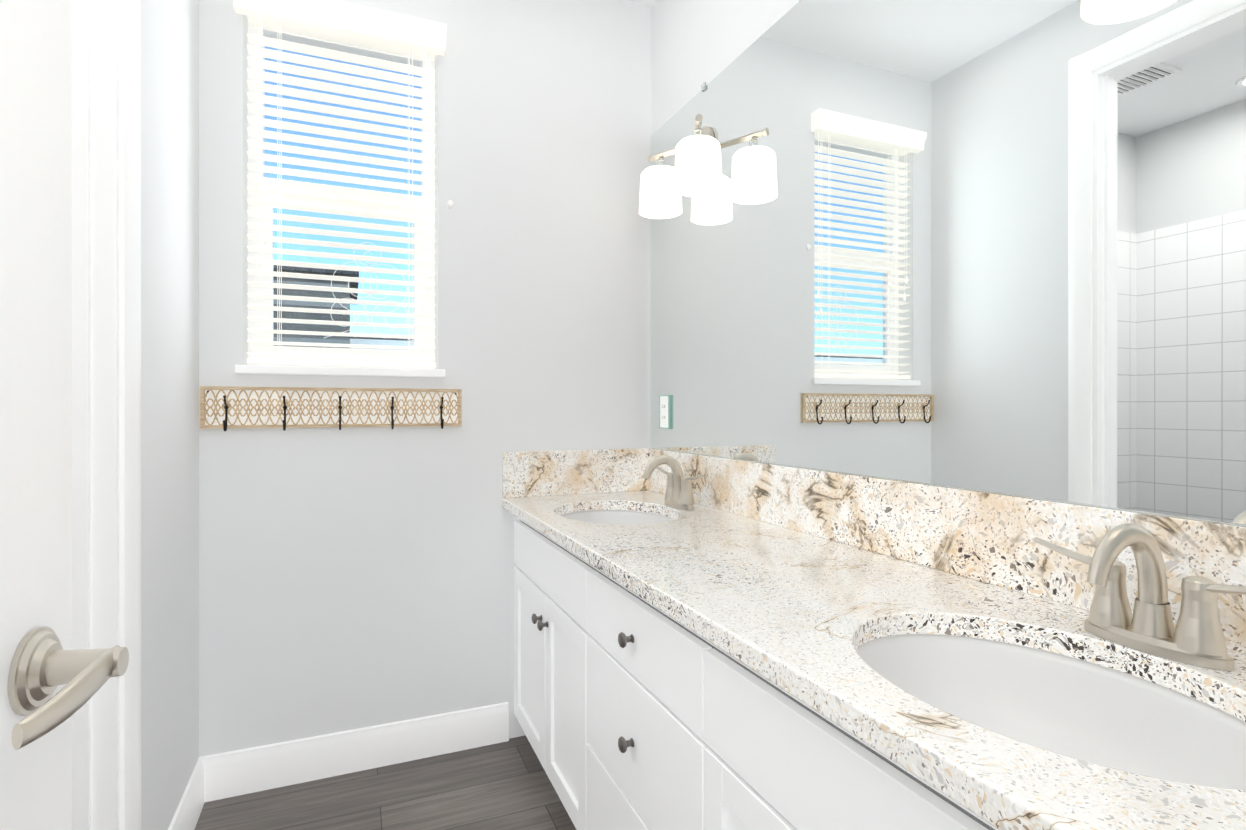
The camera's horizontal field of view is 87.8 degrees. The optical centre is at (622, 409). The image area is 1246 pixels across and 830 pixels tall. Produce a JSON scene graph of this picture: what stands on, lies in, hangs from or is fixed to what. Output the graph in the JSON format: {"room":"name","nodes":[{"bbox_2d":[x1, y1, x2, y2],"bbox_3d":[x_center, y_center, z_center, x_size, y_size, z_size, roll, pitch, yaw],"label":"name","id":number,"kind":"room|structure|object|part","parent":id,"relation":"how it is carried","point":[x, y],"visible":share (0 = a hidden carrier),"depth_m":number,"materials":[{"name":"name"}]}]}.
{"room":"bathroom","nodes":[
{"label":"bathroom","id":0,"kind":"room"},
{"bbox_2d":[141,0,198,829],"bbox_3d":[-0.860,-0.194,0.812,0.120,2.740,2.400,0,0,-23],"label":"wall","id":1,"kind":"structure","parent":0,"point":[169,394],"depth_m":1.62,"materials":[{"name":"white paint"}]},
{"bbox_2d":[0,0,128,829],"bbox_3d":[-0.374,-0.047,0.175,0.155,2.424,0.828,0,0,-18],"label":"door","id":2,"kind":"structure","parent":1,"relation":"in","point":[52,682],"depth_m":0.51,"materials":[{"name":"white paint"}]},
{"bbox_2d":[72,0,140,829],"bbox_3d":[-0.885,-0.084,0.872,0.156,2.520,0.970,0,0,-23],"label":"door frame","id":3,"kind":"structure","parent":1,"relation":"attached to","point":[106,376],"depth_m":1.25,"materials":[{"name":"white paint"}]},
{"bbox_2d":[168,755,211,829],"bbox_3d":[-1.133,1.110,1.633,0.016,0.132,0.618,0,0,-23],"label":"baseboard","id":4,"kind":"structure","parent":1,"relation":"attached to","point":[198,791],"depth_m":1.83,"materials":[{"name":"white paint"}]},
{"bbox_2d":[195,735,575,829],"bbox_3d":[-0.623,1.227,0.279,3.340,0.100,3.870,0,0,-23],"label":"floor","id":5,"kind":"structure","parent":0,"point":[507,785],"depth_m":1.94,"materials":[{"name":"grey wood"}]},
{"bbox_2d":[502,504,1021,829],"bbox_3d":[0.306,0.763,1.306,0.582,0.826,2.394,0,0,-23],"label":"bathroom vanity","id":6,"kind":"object","parent":5,"relation":"on","point":[706,642],"depth_m":1.15,"materials":[{"name":"white paint"}]},
{"bbox_2d":[502,488,1245,829],"bbox_3d":[0.305,0.332,1.305,0.584,0.035,2.394,0,0,-23],"label":"countertop","id":7,"kind":"structure","parent":6,"relation":"on","point":[759,587],"depth_m":1.00,"materials":[{"name":"beige stone"}]},
{"bbox_2d":[554,504,685,527],"bbox_3d":[-0.022,0.429,2.002,0.419,0.183,0.543,0,0,-23],"label":"sink","id":8,"kind":"object","parent":7,"relation":"in","point":[592,515],"depth_m":2.21,"materials":[{"name":"white ceramic"}]},
{"bbox_2d":[638,452,709,511],"bbox_3d":[0.135,0.231,2.069,0.158,0.167,0.314,0,0,-23],"label":"faucet","id":9,"kind":"object","parent":7,"relation":"on","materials":[{"name":"silver metal"}]},
{"bbox_2d":[810,612,1245,829],"bbox_3d":[0.499,0.430,0.771,0.419,0.183,0.542,0,0,-23],"label":"sink","id":10,"kind":"object","parent":7,"relation":"in","point":[1173,746],"depth_m":0.88,"materials":[{"name":"white ceramic"}]},
{"bbox_2d":[1026,516,1245,671],"bbox_3d":[0.656,0.232,0.838,0.158,0.167,0.314,0,0,-23],"label":"faucet","id":11,"kind":"object","parent":7,"relation":"on","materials":[{"name":"silver metal"}]},
{"bbox_2d":[199,0,650,756],"bbox_3d":[-0.665,-0.195,2.279,1.620,2.740,0.150,0,0,-23],"label":"wall","id":12,"kind":"structure","parent":0,"point":[353,578],"depth_m":2.23,"materials":[{"name":"white paint"}]},
{"bbox_2d":[200,386,461,430],"bbox_3d":[-0.901,-0.001,2.062,0.764,0.135,0.062,0,0,-23],"label":"hook rack","id":13,"kind":"object","parent":12,"relation":"attached to","point":[224,408],"visible":1,"depth_m":2.06,"materials":[{"name":"brown wood"}]},
{"bbox_2d":[234,365,444,376],"bbox_3d":[-0.910,-0.122,2.126,0.620,0.026,0.110,0,0,-23],"label":"window sill","id":14,"kind":"structure","parent":12,"relation":"attached to","point":[300,370],"depth_m":2.06,"materials":[{"name":"white paint"}]},
{"bbox_2d":[233,0,446,55],"bbox_3d":[-0.887,-1.249,2.070,0.620,0.078,0.058,0,0,-23],"label":"valance","id":15,"kind":"object","parent":12,"relation":"attached to","point":[349,19],"visible":1,"depth_m":2.07,"materials":[{"name":"white wood"}]},
{"bbox_2d":[248,23,434,368],"bbox_3d":[-0.942,-0.700,2.203,0.578,1.128,0.064,0,0,-23],"label":"window","id":16,"kind":"structure","parent":12,"relation":"in","point":[296,38],"depth_m":2.17,"materials":[{"name":"white plastic"}]},
{"bbox_2d":[246,15,435,367],"bbox_3d":[-0.910,-0.703,2.126,0.564,1.120,0.064,0,0,-23],"label":"window blinds","id":17,"kind":"object","parent":16,"relation":"attached to","point":[281,67],"visible":1,"depth_m":2.12,"materials":[{"name":"white plastic"}]},
{"bbox_2d":[212,702,508,800],"bbox_3d":[-0.838,1.109,2.117,0.935,0.132,0.016,0,0,-23],"label":"baseboard","id":18,"kind":"structure","parent":12,"relation":"attached to","point":[214,777],"depth_m":2.10,"materials":[{"name":"white paint"}]},
{"bbox_2d":[447,200,452,207],"bbox_3d":[-0.592,-0.705,2.219,0.020,0.024,0.013,0,0,-23],"label":"cleat","id":19,"kind":"object","parent":12,"relation":"attached to","point":[449,203],"visible":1,"depth_m":2.21,"materials":[{"name":"white plastic"}]},
{"bbox_2d":[623,0,656,7],"bbox_3d":[0.114,-1.613,0.588,1.740,0.100,3.870,0,0,-23],"label":"ceiling","id":20,"kind":"structure","parent":0,"point":[649,3],"depth_m":2.49,"materials":[{"name":"white paint"}]},
{"bbox_2d":[651,0,1245,525],"bbox_3d":[0.860,-0.194,0.904,0.120,2.740,3.870,0,0,-23],"label":"wall","id":21,"kind":"structure","parent":0,"point":[695,44],"depth_m":2.20,"materials":[{"name":"white paint"}]},
{"bbox_2d":[650,0,1245,524],"bbox_3d":[0.568,-0.461,1.417,0.014,1.223,2.382,0,0,-23],"label":"mirror","id":22,"kind":"object","parent":21,"relation":"attached to","point":[996,246],"visible":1,"depth_m":1.21,"materials":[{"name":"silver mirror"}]},
{"bbox_2d":[659,395,670,428],"bbox_3d":[0.154,0.010,2.389,0.008,0.124,0.080,0,0,-23],"label":"socket","id":23,"kind":"object","parent":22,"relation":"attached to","point":[664,400],"depth_m":2.38,"materials":[{"name":"white plastic"}]},
{"bbox_2d":[639,114,721,218],"bbox_3d":[0.190,-0.796,2.091,0.172,0.253,0.405,0,0,-23],"label":"sconce","id":24,"kind":"object","parent":22,"relation":"attached to","point":[696,171],"visible":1,"depth_m":2.03,"materials":[{"name":"white glass"}]},
{"bbox_3d":[0.128,-0.740,2.205,0.147,0.140,0.147,0,0,-23],"label":"lamp shade","id":25,"kind":"part","parent":24,"relation":"part of","materials":[{"name":"white glass"}]},
{"bbox_3d":[0.228,-0.740,1.968,0.147,0.140,0.147,0,0,-23],"label":"lamp shade","id":26,"kind":"part","parent":24,"relation":"part of","materials":[{"name":"white glass"}]},
{"label":"outside","id":27,"kind":"structure","parent":0,"visible":0},
{"bbox_3d":[-6.766,1.494,16.231,26.000,0.060,29.400,0,0,-23],"label":"ground","id":28,"kind":"structure","parent":27,"visible":0},
{"bbox_2d":[274,265,411,349],"bbox_3d":[-5.066,-0.112,10.922,21.800,3.160,7.300,0,0,-23],"label":"house","id":29,"kind":"structure","parent":28,"relation":"on","point":[349,340],"depth_m":7.67,"materials":[{"name":"black"}]}
]}

